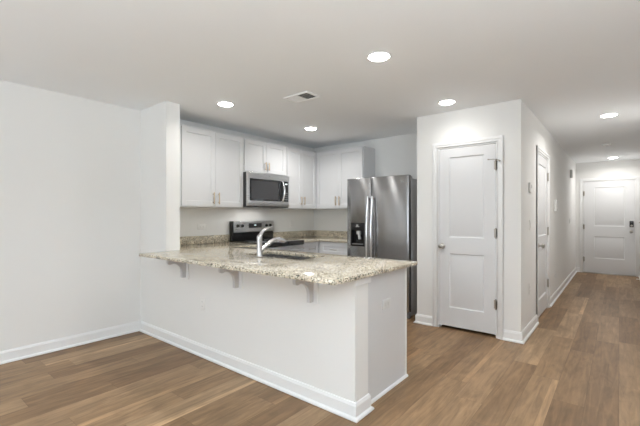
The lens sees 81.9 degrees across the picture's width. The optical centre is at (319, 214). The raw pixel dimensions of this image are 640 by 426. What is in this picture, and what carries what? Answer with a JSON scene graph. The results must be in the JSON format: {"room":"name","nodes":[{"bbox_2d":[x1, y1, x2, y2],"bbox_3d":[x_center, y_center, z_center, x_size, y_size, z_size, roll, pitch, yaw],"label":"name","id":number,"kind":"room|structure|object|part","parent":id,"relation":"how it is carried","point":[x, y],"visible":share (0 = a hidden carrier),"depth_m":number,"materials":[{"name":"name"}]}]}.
{"room":"open-plan kitchen","nodes":[
{"label":"open-plan kitchen","id":0,"kind":"room"},
{"bbox_2d":[0,80,313,350],"bbox_3d":[-2.613,0.060,3.430,0.120,2.440,8.040,0,0,39],"label":"wall","id":1,"kind":"structure","parent":0,"point":[70,166],"depth_m":3.59,"materials":[{"name":"paint"}]},
{"bbox_2d":[0,321,140,364],"bbox_3d":[-3.534,1.224,2.175,0.030,0.105,4.930,0,0,39],"label":"baseboard","id":2,"kind":"structure","parent":1,"relation":"attached to","point":[11,355],"depth_m":3.53,"materials":[{"name":"white paint"}]},
{"bbox_2d":[198,224,205,229],"bbox_3d":[-1.506,0.150,4.695,0.007,0.070,0.115,0,0,39],"label":"wall outlet","id":3,"kind":"object","parent":1,"relation":"attached to","point":[200,226],"visible":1,"depth_m":4.69,"materials":[{"name":"white plastic"}]},
{"bbox_2d":[180,234,228,249],"bbox_3d":[-1.365,0.315,4.452,0.528,0.102,1.033,0,0,39],"label":"backsplash","id":4,"kind":"structure","parent":1,"relation":"attached to","point":[189,240],"depth_m":4.70,"materials":[{"name":"stone"}]},
{"bbox_2d":[180,124,242,207],"bbox_3d":[-1.427,-0.552,4.492,0.382,0.920,1.008,0,0,39],"label":"upper cabinet","id":5,"kind":"object","parent":1,"relation":"attached to","point":[211,162],"visible":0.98,"depth_m":4.41,"materials":[{"name":"white paint"}]},
{"bbox_3d":[-1.407,-0.551,4.284,0.019,0.890,0.440,0,0,39],"label":"door","id":6,"kind":"part","parent":5,"relation":"part of","materials":[{"name":"white paint"}]},
{"bbox_3d":[-1.133,-0.551,4.621,0.019,0.890,0.419,0,0,39],"label":"door","id":7,"kind":"part","parent":5,"relation":"part of","materials":[{"name":"white paint"}]},
{"bbox_2d":[243,137,285,175],"bbox_3d":[-0.859,-0.787,5.193,0.382,0.450,0.790,0,0,39],"label":"upper cabinet","id":8,"kind":"object","parent":1,"relation":"attached to","point":[263,157],"visible":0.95,"depth_m":5.05,"materials":[{"name":"white paint"}]},
{"bbox_3d":[-0.865,-0.786,4.952,0.019,0.420,0.379,0,0,39],"label":"door","id":9,"kind":"part","parent":8,"relation":"part of","materials":[{"name":"white paint"}]},
{"bbox_2d":[243,172,288,207],"bbox_3d":[-0.824,-0.331,5.164,0.471,0.457,0.785,0,0,39],"label":"microwave","id":10,"kind":"object","parent":8,"relation":"attached to","point":[260,190],"visible":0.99,"depth_m":5.00,"materials":[{"name":"grey metal"}]},
{"bbox_3d":[-0.744,-0.334,4.997,0.001,0.241,0.475,0,0,39],"label":"door","id":11,"kind":"part","parent":10,"relation":"part of","materials":[{"name":"black glass"}]},
{"bbox_3d":[-0.738,-0.336,5.017,0.016,0.291,0.575,0,0,39],"label":"door glass","id":12,"kind":"part","parent":10,"relation":"part of","materials":[{"name":"black glass"}]},
{"bbox_3d":[-0.516,-0.334,5.227,0.073,0.307,0.027,0,0,39],"label":"handle","id":13,"kind":"part","parent":10,"relation":"part of","materials":[{"name":"silver metal"}]},
{"bbox_3d":[-0.511,-0.336,5.296,0.016,0.291,0.142,0,0,39],"label":"control panel","id":14,"kind":"part","parent":10,"relation":"part of","materials":[{"name":"black ceramic"}]},
{"bbox_3d":[-0.624,-0.786,5.250,0.019,0.420,0.379,0,0,39],"label":"door","id":15,"kind":"part","parent":8,"relation":"part of","materials":[{"name":"white paint"}]},
{"bbox_2d":[270,146,326,209],"bbox_3d":[-0.285,-0.552,5.901,0.382,0.920,1.026,0,0,39],"label":"upper cabinet","id":16,"kind":"object","parent":1,"relation":"attached to","point":[300,164],"visible":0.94,"depth_m":5.66,"materials":[{"name":"white paint"}]},
{"bbox_3d":[-0.384,-0.551,5.546,0.019,0.890,0.322,0,0,39],"label":"door","id":17,"kind":"part","parent":16,"relation":"part of","materials":[{"name":"white paint"}]},
{"bbox_3d":[-0.175,-0.551,5.804,0.019,0.890,0.334,0,0,39],"label":"door","id":18,"kind":"part","parent":16,"relation":"part of","materials":[{"name":"white paint"}]},
{"bbox_2d":[273,230,346,237],"bbox_3d":[0.035,0.315,5.644,1.203,0.102,1.023,0,0,39],"label":"backsplash","id":19,"kind":"structure","parent":1,"relation":"attached to","point":[289,234],"depth_m":6.09,"materials":[{"name":"stone"}]},
{"bbox_2d":[141,101,367,401],"bbox_3d":[-0.839,0.060,3.261,2.850,2.440,0.150,0,0,39],"label":"wall","id":20,"kind":"structure","parent":0,"point":[269,323],"depth_m":3.02,"materials":[{"name":"paint"}]},
{"bbox_2d":[166,260,188,278],"bbox_3d":[-1.336,0.498,3.442,0.100,0.205,0.191,0,0,39],"label":"corbel","id":21,"kind":"object","parent":20,"relation":"attached to","point":[184,267],"visible":0.77,"depth_m":3.48,"materials":[{"name":"paint"}]},
{"bbox_3d":[-1.279,0.498,3.513,0.100,0.204,0.011,0,0,39],"label":"plate","id":22,"kind":"part","parent":21,"relation":"part of","materials":[{"name":"white paint"}]},
{"bbox_2d":[218,268,242,288],"bbox_3d":[-0.726,0.498,2.948,0.100,0.205,0.191,0,0,39],"label":"corbel","id":23,"kind":"object","parent":20,"relation":"attached to","point":[237,276],"visible":0.77,"depth_m":2.98,"materials":[{"name":"white paint"}]},
{"bbox_3d":[-0.669,0.498,3.018,0.100,0.204,0.011,0,0,39],"label":"plate","id":24,"kind":"part","parent":23,"relation":"part of","materials":[{"name":"white paint"}]},
{"bbox_2d":[139,321,373,422],"bbox_3d":[-0.816,1.224,3.242,2.850,0.105,0.210,0,0,39],"label":"baseboard","id":25,"kind":"structure","parent":20,"relation":"attached to","point":[352,411],"depth_m":2.75,"materials":[{"name":"white paint"}]},
{"bbox_2d":[292,279,318,303],"bbox_3d":[-0.108,0.498,2.448,0.100,0.205,0.191,0,0,39],"label":"corbel","id":26,"kind":"object","parent":20,"relation":"attached to","point":[312,289],"visible":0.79,"depth_m":2.48,"materials":[{"name":"white paint"}]},
{"bbox_3d":[-0.051,0.498,2.518,0.100,0.204,0.011,0,0,39],"label":"plate","id":27,"kind":"part","parent":26,"relation":"part of","materials":[{"name":"white paint"}]},
{"bbox_2d":[354,276,370,285],"bbox_3d":[0.274,0.419,2.357,0.017,0.045,0.177,0,0,39],"label":"trim","id":28,"kind":"structure","parent":20,"relation":"attached to","point":[366,280],"depth_m":2.34,"materials":[{"name":"white paint"}]},
{"bbox_2d":[0,0,639,163],"bbox_3d":[1.167,-1.220,3.688,5.730,0.120,13.500,0,0,39],"label":"ceiling","id":29,"kind":"structure","parent":0,"point":[573,63],"depth_m":2.77,"materials":[{"name":"paint"}]},
{"bbox_2d":[216,101,234,106],"bbox_3d":[-0.987,-1.151,3.857,0.192,0.018,0.192,0,0,39],"label":"recessed light","id":30,"kind":"object","parent":29,"relation":"in","point":[221,103],"visible":1,"depth_m":3.82,"materials":[{"name":"white"}]},
{"bbox_2d":[284,91,320,102],"bbox_3d":[-0.178,-1.155,3.624,0.310,0.010,0.204,0,0,39],"label":"ceiling vent","id":31,"kind":"object","parent":29,"relation":"in","point":[304,96],"visible":1,"depth_m":3.62,"materials":[{"name":"white metal"}]},
{"bbox_2d":[304,127,317,129],"bbox_3d":[-0.123,-1.151,4.946,0.192,0.018,0.192,0,0,39],"label":"recessed light","id":32,"kind":"object","parent":29,"relation":"in","point":[305,128],"visible":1,"depth_m":4.90,"materials":[{"name":"white"}]},
{"bbox_2d":[366,51,391,61],"bbox_3d":[0.432,-1.151,2.701,0.192,0.018,0.192,0,0,39],"label":"recessed light","id":33,"kind":"object","parent":29,"relation":"in","point":[377,56],"visible":1,"depth_m":2.67,"materials":[{"name":"white paint"}]},
{"bbox_2d":[437,99,456,104],"bbox_3d":[1.305,-1.151,3.795,0.192,0.018,0.192,0,0,39],"label":"recessed light","id":34,"kind":"object","parent":29,"relation":"in","point":[448,101],"visible":1,"depth_m":3.76,"materials":[{"name":"white"}]},
{"bbox_2d":[599,113,619,117],"bbox_3d":[3.355,-1.151,4.283,0.192,0.018,0.192,0,0,39],"label":"recessed light","id":35,"kind":"object","parent":29,"relation":"in","point":[608,114],"visible":1,"depth_m":4.24,"materials":[{"name":"white"}]},
{"bbox_2d":[0,272,639,425],"bbox_3d":[1.167,1.340,3.688,5.730,0.120,13.500,0,0,39],"label":"floor","id":36,"kind":"structure","parent":0,"point":[580,365],"depth_m":2.79,"materials":[{"name":"brown wood"}]},
{"bbox_2d":[229,221,303,251],"bbox_3d":[-0.710,0.682,5.086,0.733,1.194,0.768,0,0,39],"label":"range","id":37,"kind":"object","parent":36,"relation":"on","point":[239,231],"visible":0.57,"depth_m":5.09,"materials":[{"name":"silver metal"}]},
{"bbox_3d":[-0.933,0.164,5.279,0.018,0.155,0.740,0,0,39],"label":"control panel","id":38,"kind":"part","parent":37,"relation":"part of","materials":[{"name":"silver metal"}]},
{"bbox_3d":[-0.925,0.150,5.280,0.007,0.064,0.240,0,0,39],"label":"display panel","id":39,"kind":"part","parent":37,"relation":"part of","materials":[{"name":"black glass"}]},
{"bbox_2d":[232,238,303,247],"bbox_3d":[-0.705,0.381,5.082,0.625,0.063,0.768,0,0,39],"label":"cooktop","id":40,"kind":"object","parent":37,"relation":"in","point":[290,243],"depth_m":5.00,"materials":[{"name":"black glass"}]},
{"bbox_3d":[-0.484,0.736,4.904,0.031,0.639,0.758,0,0,39],"label":"oven door","id":41,"kind":"part","parent":37,"relation":"part of","materials":[{"name":"silver metal"}]},
{"bbox_3d":[-0.449,0.468,4.875,0.063,0.026,0.666,0,0,39],"label":"handle","id":42,"kind":"part","parent":37,"relation":"part of","materials":[{"name":"silver metal"}]},
{"bbox_2d":[302,241,318,252],"bbox_3d":[-0.178,0.838,5.818,0.652,0.882,1.020,0,0,39],"label":"base cabinet","id":43,"kind":"object","parent":36,"relation":"on","point":[313,247],"visible":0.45,"depth_m":5.43,"materials":[{"name":"white paint"}]},
{"bbox_2d":[273,230,346,242],"bbox_3d":[0.035,0.330,5.644,1.203,0.131,1.023,0,0,39],"label":"countertop","id":44,"kind":"structure","parent":43,"relation":"on","point":[309,235],"depth_m":6.00,"materials":[{"name":"stone"}]},
{"bbox_2d":[319,241,346,254],"bbox_3d":[0.382,0.838,5.601,0.590,0.882,0.652,0,0,39],"label":"base cabinet","id":45,"kind":"object","parent":36,"relation":"on","point":[337,248],"visible":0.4,"depth_m":5.39,"materials":[{"name":"white paint"}]},
{"bbox_2d":[266,254,407,403],"bbox_3d":[-0.349,0.838,3.404,2.232,0.882,0.688,0,0,39],"label":"base cabinet","id":46,"kind":"object","parent":36,"relation":"on","point":[387,328],"visible":0.09,"depth_m":2.68,"materials":[{"name":"white paint"}]},
{"bbox_2d":[139,234,416,284],"bbox_3d":[-0.584,0.330,3.541,2.890,0.131,1.464,0,0,39],"label":"countertop","id":47,"kind":"structure","parent":46,"relation":"on","point":[216,251],"depth_m":2.93,"materials":[{"name":"stone"}]},
{"bbox_2d":[256,226,285,256],"bbox_3d":[-0.441,0.233,3.330,0.064,0.264,0.337,0,0,39],"label":"faucet","id":48,"kind":"object","parent":47,"relation":"on","point":[260,248],"visible":1,"depth_m":3.23,"materials":[{"name":"silver metal"}]},
{"bbox_3d":[-0.483,0.154,3.257,0.145,0.105,0.043,0,0,-36],"label":"lever","id":49,"kind":"part","parent":48,"relation":"part of","materials":[{"name":"silver metal"}]},
{"bbox_3d":[-0.469,0.271,3.290,0.040,0.128,0.188,0,0,42],"label":"spout","id":50,"kind":"part","parent":48,"relation":"part of","materials":[{"name":"silver metal"}]},
{"bbox_2d":[263,254,310,259],"bbox_3d":[-0.333,0.489,3.369,0.715,0.186,0.350,0,0,39],"label":"sink","id":51,"kind":"object","parent":47,"relation":"in","point":[268,255],"visible":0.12,"depth_m":3.58,"materials":[{"name":"metal"}]},
{"bbox_3d":[-0.476,0.489,3.485,0.347,0.186,0.350,0,0,39],"label":"bowl","id":52,"kind":"part","parent":51,"relation":"part of","materials":[{"name":"metal"}]},
{"bbox_3d":[-0.190,0.489,3.253,0.347,0.186,0.350,0,0,39],"label":"bowl","id":53,"kind":"part","parent":51,"relation":"part of","materials":[{"name":"metal"}]},
{"bbox_2d":[382,298,390,309],"bbox_3d":[0.484,0.645,2.678,0.007,0.070,0.115,0,0,39],"label":"wall outlet","id":54,"kind":"object","parent":46,"relation":"attached to","point":[386,303],"visible":1,"depth_m":2.67,"materials":[{"name":"grey plastic"}]},
{"bbox_3d":[0.477,0.838,2.681,0.006,0.882,0.604,0,0,39],"label":"panel","id":55,"kind":"part","parent":46,"relation":"part of","materials":[{"name":"white paint"}]},
{"bbox_3d":[0.495,1.269,2.685,0.016,0.018,0.634,0,0,39],"label":"shoe moulding","id":56,"kind":"part","parent":46,"relation":"part of","materials":[{"name":"white paint"}]},
{"bbox_2d":[347,175,416,318],"bbox_3d":[0.926,0.394,5.020,0.912,1.772,0.812,0,0,39],"label":"refrigerator","id":57,"kind":"object","parent":36,"relation":"on","point":[381,211],"visible":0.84,"depth_m":4.68,"materials":[{"name":"silver metal"}]},
{"bbox_3d":[0.537,0.351,4.961,0.382,1.687,0.075,0,0,39],"label":"freezer door","id":58,"kind":"part","parent":57,"relation":"part of","materials":[{"name":"silver metal"}]},
{"bbox_3d":[0.618,0.323,4.805,0.031,1.137,0.089,0,0,39],"label":"handle","id":59,"kind":"part","parent":57,"relation":"part of","materials":[{"name":"silver metal"}]},
{"bbox_3d":[0.669,0.323,4.763,0.031,1.137,0.089,0,0,39],"label":"handle","id":60,"kind":"part","parent":57,"relation":"part of","materials":[{"name":"silver metal"}]},
{"bbox_3d":[0.894,0.351,4.672,0.524,1.687,0.075,0,0,39],"label":"door","id":61,"kind":"part","parent":57,"relation":"part of","materials":[{"name":"silver metal"}]},
{"bbox_2d":[314,133,416,230],"bbox_3d":[1.189,0.060,5.446,3.250,2.440,0.120,0,0,39],"label":"wall","id":62,"kind":"structure","parent":0,"point":[395,155],"depth_m":5.56,"materials":[{"name":"paint"}]},
{"bbox_2d":[316,146,374,209],"bbox_3d":[0.374,-0.552,5.781,0.896,0.920,0.382,0,0,39],"label":"upper cabinet","id":63,"kind":"object","parent":62,"relation":"attached to","point":[333,167],"visible":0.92,"depth_m":5.64,"materials":[{"name":"white paint"}]},
{"bbox_3d":[0.117,-0.551,5.801,0.423,0.890,0.019,0,0,39],"label":"door","id":64,"kind":"part","parent":63,"relation":"part of","materials":[{"name":"white paint"}]},
{"bbox_3d":[0.454,-0.551,5.527,0.437,0.890,0.019,0,0,39],"label":"door","id":65,"kind":"part","parent":63,"relation":"part of","materials":[{"name":"white paint"}]},
{"bbox_2d":[417,99,523,337],"bbox_3d":[1.619,0.060,4.081,1.104,2.440,0.120,0,0,39],"label":"wall","id":66,"kind":"structure","parent":0,"point":[506,119],"depth_m":3.83,"materials":[{"name":"paint"}]},
{"bbox_2d":[432,135,502,339],"bbox_3d":[1.605,0.231,4.041,0.746,2.098,0.180,0,0,39],"label":"door","id":67,"kind":"structure","parent":66,"relation":"in","point":[467,174],"depth_m":4.02,"materials":[{"name":"white paint"}]},
{"bbox_3d":[1.369,0.350,4.162,0.062,0.062,0.070,0,0,39],"label":"knob","id":68,"kind":"part","parent":67,"relation":"part of","materials":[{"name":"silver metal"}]},
{"bbox_2d":[524,103,575,327],"bbox_3d":[3.880,0.060,6.091,0.120,2.440,5.850,0,0,39],"label":"wall","id":69,"kind":"structure","parent":0,"point":[562,187],"depth_m":5.27,"materials":[{"name":"paint"}]},
{"bbox_2d":[503,314,538,343],"bbox_3d":[2.221,1.224,4.053,0.192,0.105,0.895,0,0,39],"label":"baseboard","id":70,"kind":"structure","parent":69,"relation":"attached to","point":[508,335],"depth_m":3.76,"materials":[{"name":"white paint"}]},
{"bbox_2d":[529,183,531,192],"bbox_3d":[2.289,-0.295,4.014,0.022,0.110,0.100,0,0,39],"label":"thermostat","id":71,"kind":"object","parent":69,"relation":"attached to","point":[530,184],"visible":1,"depth_m":3.98,"materials":[{"name":"white plastic"}]},
{"bbox_2d":[536,145,549,317],"bbox_3d":[2.847,0.229,4.753,0.180,2.103,0.976,0,0,39],"label":"door","id":72,"kind":"structure","parent":69,"relation":"in","point":[542,163],"depth_m":4.77,"materials":[{"name":"white paint"}]},
{"bbox_2d":[554,200,557,210],"bbox_3d":[3.591,-0.145,5.611,0.034,0.170,0.120,0,0,39],"label":"alarm keypad","id":73,"kind":"object","parent":69,"relation":"attached to","point":[555,201],"visible":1,"depth_m":5.57,"materials":[{"name":"white plastic"}]},
{"bbox_2d":[550,267,576,306],"bbox_3d":[4.481,1.224,6.714,0.030,0.105,4.125,0,0,39],"label":"baseboard","id":74,"kind":"structure","parent":69,"relation":"attached to","point":[557,293],"depth_m":6.16,"materials":[{"name":"white paint"}]},
{"bbox_2d":[576,159,639,270],"bbox_3d":[5.983,0.060,8.241,3.920,2.440,0.140,0,0,39],"label":"wall","id":75,"kind":"structure","parent":0,"point":[620,168],"depth_m":8.08,"materials":[{"name":"paint"}]},
{"bbox_2d":[580,176,639,276],"bbox_3d":[6.245,0.236,7.985,1.015,2.088,0.210,0,0,39],"label":"door","id":76,"kind":"structure","parent":75,"relation":"in","point":[609,207],"depth_m":7.94,"materials":[{"name":"white paint"}]},
{"bbox_3d":[1.483,0.060,4.700,0.115,2.440,0.670,0,0,39],"label":"wall","id":77,"kind":"structure","parent":0,"visible":0},
{"bbox_2d":[414,314,431,325],"bbox_3d":[1.363,1.224,4.514,0.222,0.105,0.530,0,0,39],"label":"baseboard","id":78,"kind":"structure","parent":77,"relation":"attached to","point":[419,318],"depth_m":4.32,"materials":[{"name":"white paint"}]}
]}

